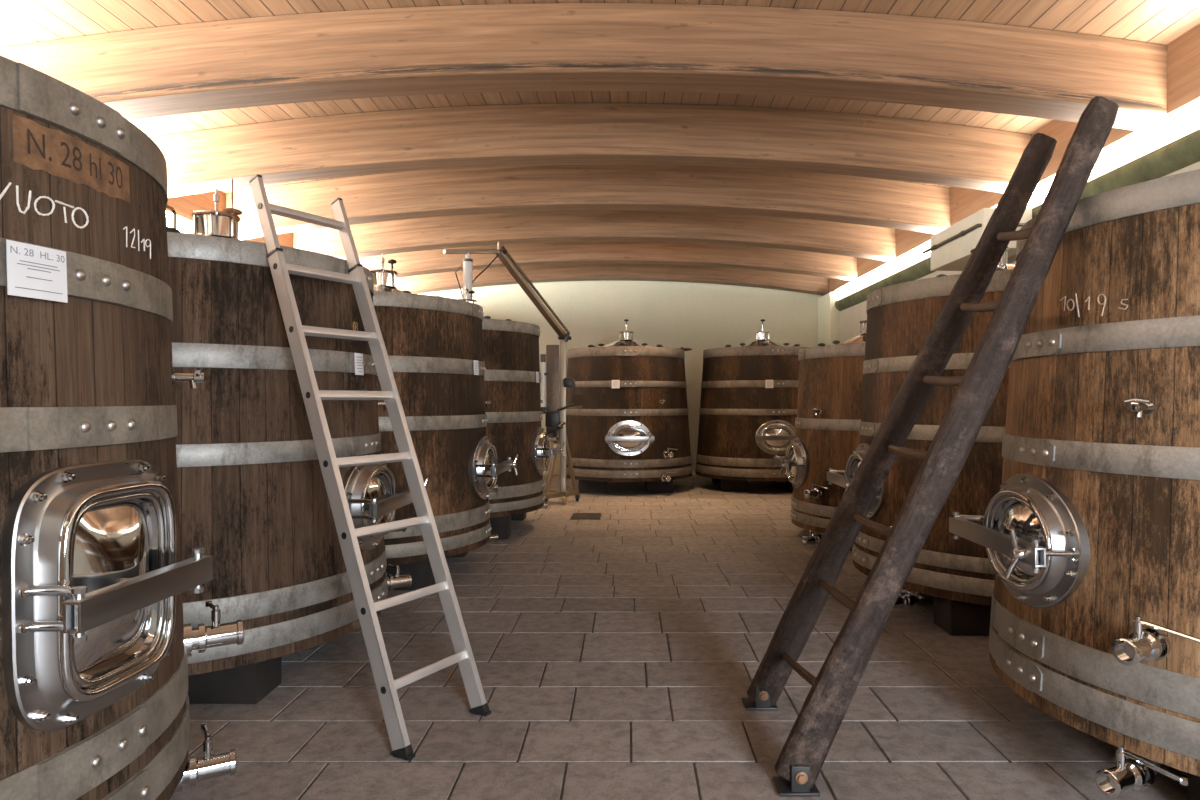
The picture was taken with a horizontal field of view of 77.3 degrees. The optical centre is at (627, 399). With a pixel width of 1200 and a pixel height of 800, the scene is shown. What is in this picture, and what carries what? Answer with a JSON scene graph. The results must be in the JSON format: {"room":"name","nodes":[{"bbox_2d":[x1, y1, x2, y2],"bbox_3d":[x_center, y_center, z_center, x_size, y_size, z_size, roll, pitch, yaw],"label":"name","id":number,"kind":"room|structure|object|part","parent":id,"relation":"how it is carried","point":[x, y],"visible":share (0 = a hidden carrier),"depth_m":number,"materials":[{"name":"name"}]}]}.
{"room":"winery cellar","nodes":[
{"label":"winery cellar","id":0,"kind":"room"},
{"bbox_2d":[0,0,1199,193],"bbox_3d":[-0.385,-2.127,4.700,7.580,0.378,14.800,0,0,0],"label":"ceiling","id":1,"kind":"structure","parent":0,"point":[1162,22],"depth_m":4.28,"materials":[{"name":"brown wood"}]},
{"bbox_2d":[0,3,1166,130],"bbox_3d":[-0.385,-1.934,4.445,6.970,0.693,0.270,0,0,0],"label":"ceiling beam","id":2,"kind":"structure","parent":1,"relation":"attached to","point":[407,51],"depth_m":4.31,"materials":[{"name":"brown wood"}]},
{"bbox_2d":[226,165,949,239],"bbox_3d":[-0.385,-1.934,7.339,6.970,0.693,0.250,0,0,0],"label":"ceiling beam","id":3,"kind":"structure","parent":1,"relation":"attached to","point":[876,202],"depth_m":7.21,"materials":[{"name":"brown wood"}]},
{"bbox_2d":[151,103,1031,197],"bbox_3d":[-0.385,-1.934,5.887,6.970,0.693,0.250,0,0,0],"label":"ceiling beam","id":4,"kind":"structure","parent":1,"relation":"attached to","point":[202,161],"depth_m":5.76,"materials":[{"name":"brown wood"}]},
{"bbox_2d":[293,210,895,261],"bbox_3d":[-0.385,-1.934,8.791,6.970,0.693,0.250,0,0,0],"label":"ceiling beam","id":5,"kind":"structure","parent":1,"relation":"attached to","point":[443,232],"depth_m":8.67,"materials":[{"name":"brown wood"}]},
{"bbox_2d":[359,241,857,280],"bbox_3d":[-0.385,-1.934,10.243,6.970,0.693,0.250,0,0,0],"label":"ceiling beam","id":6,"kind":"structure","parent":1,"relation":"attached to","point":[414,263],"depth_m":10.12,"materials":[{"name":"brown wood"}]},
{"bbox_2d":[396,264,828,295],"bbox_3d":[-0.385,-1.934,11.695,6.970,0.693,0.250,0,0,0],"label":"ceiling beam","id":7,"kind":"structure","parent":1,"relation":"attached to","point":[418,284],"depth_m":11.57,"materials":[{"name":"brown wood"}]},
{"bbox_2d":[421,280,821,474],"bbox_3d":[-0.400,-0.650,12.050,7.600,3.900,0.100,0,0,0],"label":"wall","id":8,"kind":"structure","parent":0,"point":[699,317],"depth_m":12.00,"materials":[{"name":"paint"}]},
{"bbox_2d":[166,191,292,247],"bbox_3d":[-3.895,-1.797,4.700,0.050,0.418,14.600,0,0,0],"label":"trim","id":9,"kind":"structure","parent":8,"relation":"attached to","point":[184,206],"depth_m":6.79,"materials":[{"name":"brown wood"}]},
{"bbox_2d":[822,23,1199,295],"bbox_3d":[3.125,-1.851,4.700,0.050,0.418,14.600,0,0,0],"label":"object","id":10,"kind":"structure","parent":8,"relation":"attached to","point":[1183,53],"depth_m":5.38,"materials":[{"name":"brown wood"}]},
{"bbox_2d":[169,475,1186,799],"bbox_3d":[-0.425,1.202,4.609,7.143,0.004,15.095,0,0,0],"label":"floor","id":11,"kind":"structure","parent":0,"point":[707,678],"depth_m":3.08,"materials":[{"name":"grey tile"}]},
{"bbox_2d":[0,55,243,799],"bbox_3d":[-1.961,0.049,1.642,1.949,2.296,1.832,0,0,2],"label":"tank","id":12,"kind":"object","parent":11,"relation":"on","point":[96,645],"visible":1,"depth_m":1.56,"materials":[{"name":"wood"}]},
{"bbox_2d":[10,245,64,293],"bbox_3d":[-1.153,-0.253,1.470,0.004,0.079,0.110,0,0,11],"label":"print","id":13,"kind":"object","parent":12,"relation":"attached to","point":[34,269],"depth_m":1.46},
{"bbox_3d":[-1.083,0.396,1.413,0.159,0.087,0.048,0,0,11],"label":"hinge arm","id":14,"kind":"part","parent":12,"relation":"part of","materials":[{"name":"metal"}]},
{"bbox_3d":[-1.091,0.396,1.612,0.049,0.402,0.312,0,0,2],"label":"manhole door","id":15,"kind":"part","parent":12,"relation":"part of","materials":[{"name":"metal"}]},
{"bbox_2d":[174,723,236,792],"bbox_3d":[-1.240,1.026,2.155,0.237,0.134,0.248,0,0,0],"label":"tap","id":16,"kind":"object","parent":12,"relation":"on","point":[209,766],"depth_m":2.13,"materials":[{"name":"metal"}]},
{"bbox_2d":[183,601,243,656],"bbox_3d":[-1.218,0.669,2.219,0.176,0.134,0.222,0,0,0],"label":"tap","id":17,"kind":"object","parent":12,"relation":"on","point":[203,637],"depth_m":2.17,"materials":[{"name":"metal"}]},
{"bbox_2d":[166,179,427,703],"bbox_3d":[-1.991,0.060,3.562,1.941,2.275,1.774,0,0,2],"label":"tank","id":18,"kind":"object","parent":11,"relation":"on","point":[252,493],"visible":0.59,"depth_m":2.99,"materials":[{"name":"wood"}]},
{"bbox_3d":[-1.178,0.478,3.279,0.173,0.087,0.048,0,0,9],"label":"hinge arm","id":19,"kind":"part","parent":18,"relation":"part of","materials":[{"name":"metal"}]},
{"bbox_3d":[-1.176,0.478,3.534,0.049,0.308,0.402,0,0,2],"label":"manhole door","id":20,"kind":"part","parent":18,"relation":"part of","materials":[{"name":"metal"}]},
{"bbox_2d":[385,516,406,534],"bbox_3d":[-1.299,0.669,4.122,0.176,0.134,0.222,0,0,0],"label":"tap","id":21,"kind":"object","parent":18,"relation":"on","point":[403,530],"depth_m":4.10,"materials":[{"name":"metal"}]},
{"bbox_2d":[387,564,411,590],"bbox_3d":[-1.258,0.964,4.090,0.173,0.134,0.224,0,0,0],"label":"tap","id":22,"kind":"object","parent":18,"relation":"on","point":[398,581],"depth_m":4.05,"materials":[{"name":"metal"}]},
{"bbox_2d":[249,174,490,760],"bbox_3d":[-1.031,0.151,2.949,1.015,2.121,0.437,0,0,34],"label":"ladder","id":23,"kind":"object","parent":11,"relation":"on","point":[386,686],"visible":1,"depth_m":2.91,"materials":[{"name":"silver metal"}]},
{"bbox_3d":[-1.077,0.303,2.743,0.829,1.789,0.031,0,0,34],"label":"rail","id":24,"kind":"part","parent":23,"relation":"part of","materials":[{"name":"metal"}]},
{"bbox_3d":[-0.884,0.303,3.090,0.829,1.789,0.031,0,0,34],"label":"rail","id":25,"kind":"part","parent":23,"relation":"part of","materials":[{"name":"metal"}]},
{"bbox_2d":[369,254,518,589],"bbox_3d":[-1.776,0.080,5.326,1.909,2.234,1.738,0,0,2],"label":"tank","id":26,"kind":"object","parent":11,"relation":"on","point":[434,344],"visible":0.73,"depth_m":4.82,"materials":[{"name":"wood"}]},
{"bbox_3d":[-1.708,-0.986,5.434,0.062,0.068,0.064,0,0,2],"label":"valve knob","id":27,"kind":"part","parent":26,"relation":"part of","materials":[{"name":"black plastic"}]},
{"bbox_3d":[-0.979,0.478,5.044,0.173,0.087,0.048,0,0,9],"label":"hinge arm","id":28,"kind":"part","parent":26,"relation":"part of","materials":[{"name":"metal"}]},
{"bbox_3d":[-0.977,0.478,5.298,0.049,0.308,0.402,0,0,2],"label":"manhole door","id":29,"kind":"part","parent":26,"relation":"part of","materials":[{"name":"metal"}]},
{"bbox_2d":[487,533,497,542],"bbox_3d":[-1.122,1.051,5.816,0.237,0.134,0.248,0,0,0],"label":"tap","id":30,"kind":"object","parent":26,"relation":"on","point":[493,537],"depth_m":5.80,"materials":[{"name":"metal"}]},
{"bbox_2d":[491,483,498,492],"bbox_3d":[-1.099,0.669,5.877,0.176,0.134,0.222,0,0,0],"label":"tap","id":31,"kind":"object","parent":26,"relation":"on","point":[496,488],"depth_m":5.86,"materials":[{"name":"metal"}]},
{"bbox_2d":[458,287,564,538],"bbox_3d":[-1.560,0.067,7.057,1.880,2.261,1.705,0,0,2],"label":"tank","id":32,"kind":"object","parent":11,"relation":"on","point":[512,379],"visible":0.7,"depth_m":6.57,"materials":[{"name":"wood"}]},
{"bbox_3d":[-0.778,0.478,6.775,0.173,0.087,0.048,0,0,9],"label":"hinge arm","id":33,"kind":"part","parent":32,"relation":"part of","materials":[{"name":"metal"}]},
{"bbox_2d":[538,502,547,509],"bbox_3d":[-0.922,1.041,7.538,0.237,0.134,0.248,0,0,0],"label":"tap","id":34,"kind":"object","parent":32,"relation":"on","point":[545,506],"depth_m":7.52,"materials":[{"name":"metal"}]},
{"bbox_3d":[-0.776,0.478,7.030,0.049,0.308,0.402,0,0,2],"label":"manhole door","id":35,"kind":"part","parent":32,"relation":"part of","materials":[{"name":"metal"}]},
{"bbox_2d":[443,242,582,503],"bbox_3d":[-1.078,-0.183,7.971,0.606,2.764,2.173,0,0,22],"label":"crane","id":36,"kind":"object","parent":11,"relation":"on","point":[555,420],"visible":0.94,"depth_m":8.60,"materials":[{"name":"metal"}]},
{"bbox_3d":[-1.009,-1.097,8.075,0.075,0.796,1.387,0,0,24],"label":"slanting arm","id":37,"kind":"part","parent":36,"relation":"part of","materials":[{"name":"metal"}]},
{"bbox_3d":[-0.969,-1.150,8.075,0.018,0.774,1.385,0,0,24],"label":"tie rod","id":38,"kind":"part","parent":36,"relation":"part of","materials":[{"name":"brown metal"}]},
{"bbox_3d":[-0.873,-0.080,8.700,0.150,1.120,0.020,0,0,0],"label":"perforated panel","id":39,"kind":"part","parent":36,"relation":"part of","materials":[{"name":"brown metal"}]},
{"bbox_3d":[-0.790,0.733,8.740,0.415,0.774,0.510,0,0,0],"label":"frame","id":40,"kind":"part","parent":36,"relation":"part of","materials":[{"name":"wood"}]},
{"bbox_3d":[-0.742,0.122,8.637,0.415,0.755,0.176,0,0,0],"label":"gear motor","id":41,"kind":"part","parent":36,"relation":"part of","materials":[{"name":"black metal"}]},
{"bbox_2d":[570,513,601,518],"bbox_3d":[-0.430,1.196,7.720,0.302,0.008,0.372,0,0,0],"label":"floor drain","id":42,"kind":"object","parent":11,"relation":"on","point":[574,515],"visible":1,"depth_m":7.70,"materials":[{"name":"black metal"}]},
{"bbox_2d":[566,319,692,492],"bbox_3d":[-0.024,0.052,10.194,1.815,2.290,1.968,0,0,-3],"label":"tank","id":43,"kind":"object","parent":11,"relation":"on","point":[632,423],"visible":0.96,"depth_m":9.52,"materials":[{"name":"wood"}]},
{"bbox_3d":[0.014,0.478,9.367,0.402,0.308,0.049,0,0,-3],"label":"manhole door","id":44,"kind":"part","parent":43,"relation":"part of","materials":[{"name":"metal"}]},
{"bbox_2d":[659,471,675,481],"bbox_3d":[0.503,0.964,9.436,0.224,0.134,0.173,0,0,0],"label":"tap","id":45,"kind":"object","parent":43,"relation":"on","point":[663,475],"depth_m":9.45,"materials":[{"name":"metal"}]},
{"bbox_2d":[661,448,677,457],"bbox_3d":[0.532,0.669,9.482,0.222,0.134,0.176,0,0,0],"label":"tap","id":46,"kind":"object","parent":43,"relation":"on","point":[665,452],"depth_m":9.49,"materials":[{"name":"metal"}]},
{"bbox_2d":[678,347,691,350],"bbox_3d":[0.745,-0.707,10.350,0.280,0.052,0.280,0,0,0],"label":"round lid","id":47,"kind":"object","parent":43,"relation":"on","point":[684,349],"visible":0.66,"depth_m":10.24,"materials":[{"name":"brown metal"}]},
{"bbox_2d":[188,478,1186,799],"bbox_3d":[-0.400,1.255,4.700,7.600,0.100,15.000,0,0,0],"label":"joint","id":48,"kind":"object","parent":11,"relation":"attached to","point":[888,760],"depth_m":2.74,"materials":[{"name":"concrete"}]},
{"bbox_2d":[695,319,809,491],"bbox_3d":[1.845,0.046,10.322,1.800,2.303,1.956,0,0,-4],"label":"tank","id":49,"kind":"object","parent":11,"relation":"on","point":[748,410],"visible":0.69,"depth_m":9.65,"materials":[{"name":"wood"}]},
{"bbox_3d":[1.903,0.478,9.502,0.402,0.308,0.049,0,0,-4],"label":"manhole door","id":50,"kind":"part","parent":49,"relation":"part of","materials":[{"name":"metal"}]},
{"bbox_2d":[774,320,866,550],"bbox_3d":[2.168,0.154,6.550,1.779,2.087,1.614,0,0,0],"label":"tank","id":51,"kind":"object","parent":11,"relation":"on","point":[831,377],"visible":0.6,"depth_m":6.14,"materials":[{"name":"wood"}]},
{"bbox_3d":[1.434,0.550,6.550,0.049,0.308,0.402,0,0,0],"label":"manhole door","id":52,"kind":"part","parent":51,"relation":"part of","materials":[{"name":"metal"}]},
{"bbox_2d":[801,529,822,544],"bbox_3d":[1.541,1.126,6.128,0.242,0.134,0.246,0,0,0],"label":"tap","id":53,"kind":"object","parent":51,"relation":"on","point":[813,539],"depth_m":6.13,"materials":[{"name":"metal"}]},
{"bbox_2d":[804,483,828,498],"bbox_3d":[1.515,0.741,6.074,0.173,0.134,0.224,0,0,0],"label":"tap","id":54,"kind":"object","parent":51,"relation":"on","point":[819,490],"depth_m":6.09,"materials":[{"name":"metal"}]},
{"bbox_2d":[827,247,1014,635],"bbox_3d":[2.169,0.054,4.420,1.940,2.287,1.778,0,0,0],"label":"tank","id":55,"kind":"object","parent":11,"relation":"on","point":[959,574],"visible":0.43,"depth_m":3.92,"materials":[{"name":"wood"}]},
{"bbox_3d":[1.348,0.478,4.674,0.173,0.087,0.048,0,0,7],"label":"hinge arm","id":56,"kind":"part","parent":55,"relation":"part of","materials":[{"name":"metal"}]},
{"bbox_3d":[1.355,0.478,4.420,0.049,0.308,0.402,0,0,0],"label":"manhole door","id":57,"kind":"part","parent":55,"relation":"part of","materials":[{"name":"metal"}]},
{"bbox_2d":[893,589,922,608],"bbox_3d":[1.468,1.049,3.959,0.242,0.134,0.246,0,0,0],"label":"tap","id":58,"kind":"object","parent":55,"relation":"on","point":[906,599],"depth_m":3.97,"materials":[{"name":"metal"}]},
{"bbox_2d":[742,96,1118,796],"bbox_3d":[1.016,0.113,2.631,1.120,2.178,0.744,0,0,0],"label":"wooden ladder","id":59,"kind":"object","parent":11,"relation":"on","point":[801,759],"visible":1,"depth_m":2.38,"materials":[{"name":"brown wood"}]},
{"bbox_3d":[0.518,1.156,2.950,0.125,0.088,0.105,0,0,0],"label":"foot plate","id":60,"kind":"part","parent":59,"relation":"part of","materials":[{"name":"black plastic"}]},
{"bbox_3d":[0.519,1.156,2.320,0.125,0.088,0.105,0,0,0],"label":"foot plate","id":61,"kind":"part","parent":59,"relation":"part of","materials":[{"name":"black plastic"}]},
{"bbox_3d":[0.988,0.131,2.800,1.086,2.143,0.085,0,0,17],"label":"rail","id":62,"kind":"part","parent":59,"relation":"part of","materials":[{"name":"brown wood"}]},
{"bbox_2d":[949,169,1199,799],"bbox_3d":[2.161,0.053,2.580,1.959,2.288,1.800,0,0,0],"label":"tank","id":63,"kind":"object","parent":11,"relation":"on","point":[1090,535],"visible":0.92,"depth_m":2.26,"materials":[{"name":"wood"}]},
{"bbox_3d":[1.330,0.478,2.834,0.173,0.087,0.048,0,0,7],"label":"hinge arm","id":64,"kind":"part","parent":63,"relation":"part of","materials":[{"name":"metal"}]},
{"bbox_3d":[1.337,0.478,2.580,0.049,0.308,0.402,0,0,0],"label":"manhole door","id":65,"kind":"part","parent":63,"relation":"part of","materials":[{"name":"metal"}]},
{"bbox_2d":[1094,746,1187,797],"bbox_3d":[1.448,1.055,2.114,0.242,0.134,0.246,0,0,0],"label":"tap","id":66,"kind":"object","parent":63,"relation":"on","point":[1136,771],"depth_m":2.11,"materials":[{"name":"metal"}]},
{"bbox_2d":[1111,616,1199,665],"bbox_3d":[1.428,0.669,2.057,0.173,0.134,0.224,0,0,0],"label":"tap","id":67,"kind":"object","parent":63,"relation":"on","point":[1151,640],"depth_m":2.08,"materials":[{"name":"metal"}]},
{"bbox_2d":[840,161,1199,342],"bbox_3d":[3.230,-0.099,4.700,0.100,2.598,15.000,0,0,0],"label":"wall","id":68,"kind":"structure","parent":0,"point":[850,318],"depth_m":10.35,"materials":[{"name":"paint"}]},
{"bbox_2d":[818,292,839,346],"bbox_3d":[3.110,-0.210,11.620,0.160,2.820,0.740,0,0,0],"label":"pillar","id":69,"kind":"structure","parent":68,"relation":"attached to","point":[828,314],"depth_m":11.34,"materials":[{"name":"paint"}]},
{"bbox_2d":[931,208,1031,270],"bbox_3d":[2.905,-1.315,6.240,0.370,0.310,1.020,0,0,0],"label":"box","id":70,"kind":"object","parent":68,"relation":"attached to","point":[954,255],"visible":0.6,"depth_m":6.15,"materials":[{"name":"beige paint"}]},
{"bbox_2d":[922,223,1024,253],"bbox_3d":[2.743,-1.340,6.208,0.369,0.047,1.250,0,0,-19],"label":"conduit","id":71,"kind":"object","parent":70,"relation":"attached to","point":[962,233],"visible":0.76,"depth_m":6.15,"materials":[{"name":"silver metal"}]},
{"bbox_2d":[835,129,1199,310],"bbox_3d":[3.170,-1.403,4.700,0.140,0.150,14.600,0,0,0],"label":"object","id":72,"kind":"structure","parent":68,"relation":"attached to","point":[1183,152],"depth_m":4.66,"materials":[{"name":"green paint"}]},
{"bbox_2d":[836,101,1199,300],"bbox_3d":[3.155,-1.569,4.700,0.030,0.178,14.600,0,0,0],"label":"light strip","id":73,"kind":"object","parent":68,"relation":"attached to","point":[1186,121],"visible":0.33,"depth_m":4.80,"materials":[{"name":"white"}]},
{"bbox_3d":[-4.000,-0.075,4.700,0.100,2.550,15.000,0,0,0],"label":"wall","id":74,"kind":"structure","parent":0,"visible":0},
{"bbox_2d":[166,213,192,232],"bbox_3d":[-3.925,-1.545,4.700,0.030,0.226,14.600,0,0,0],"label":"light strip","id":75,"kind":"object","parent":74,"relation":"attached to","point":[183,226],"visible":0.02,"depth_m":6.57,"materials":[{"name":"white"}]}
]}

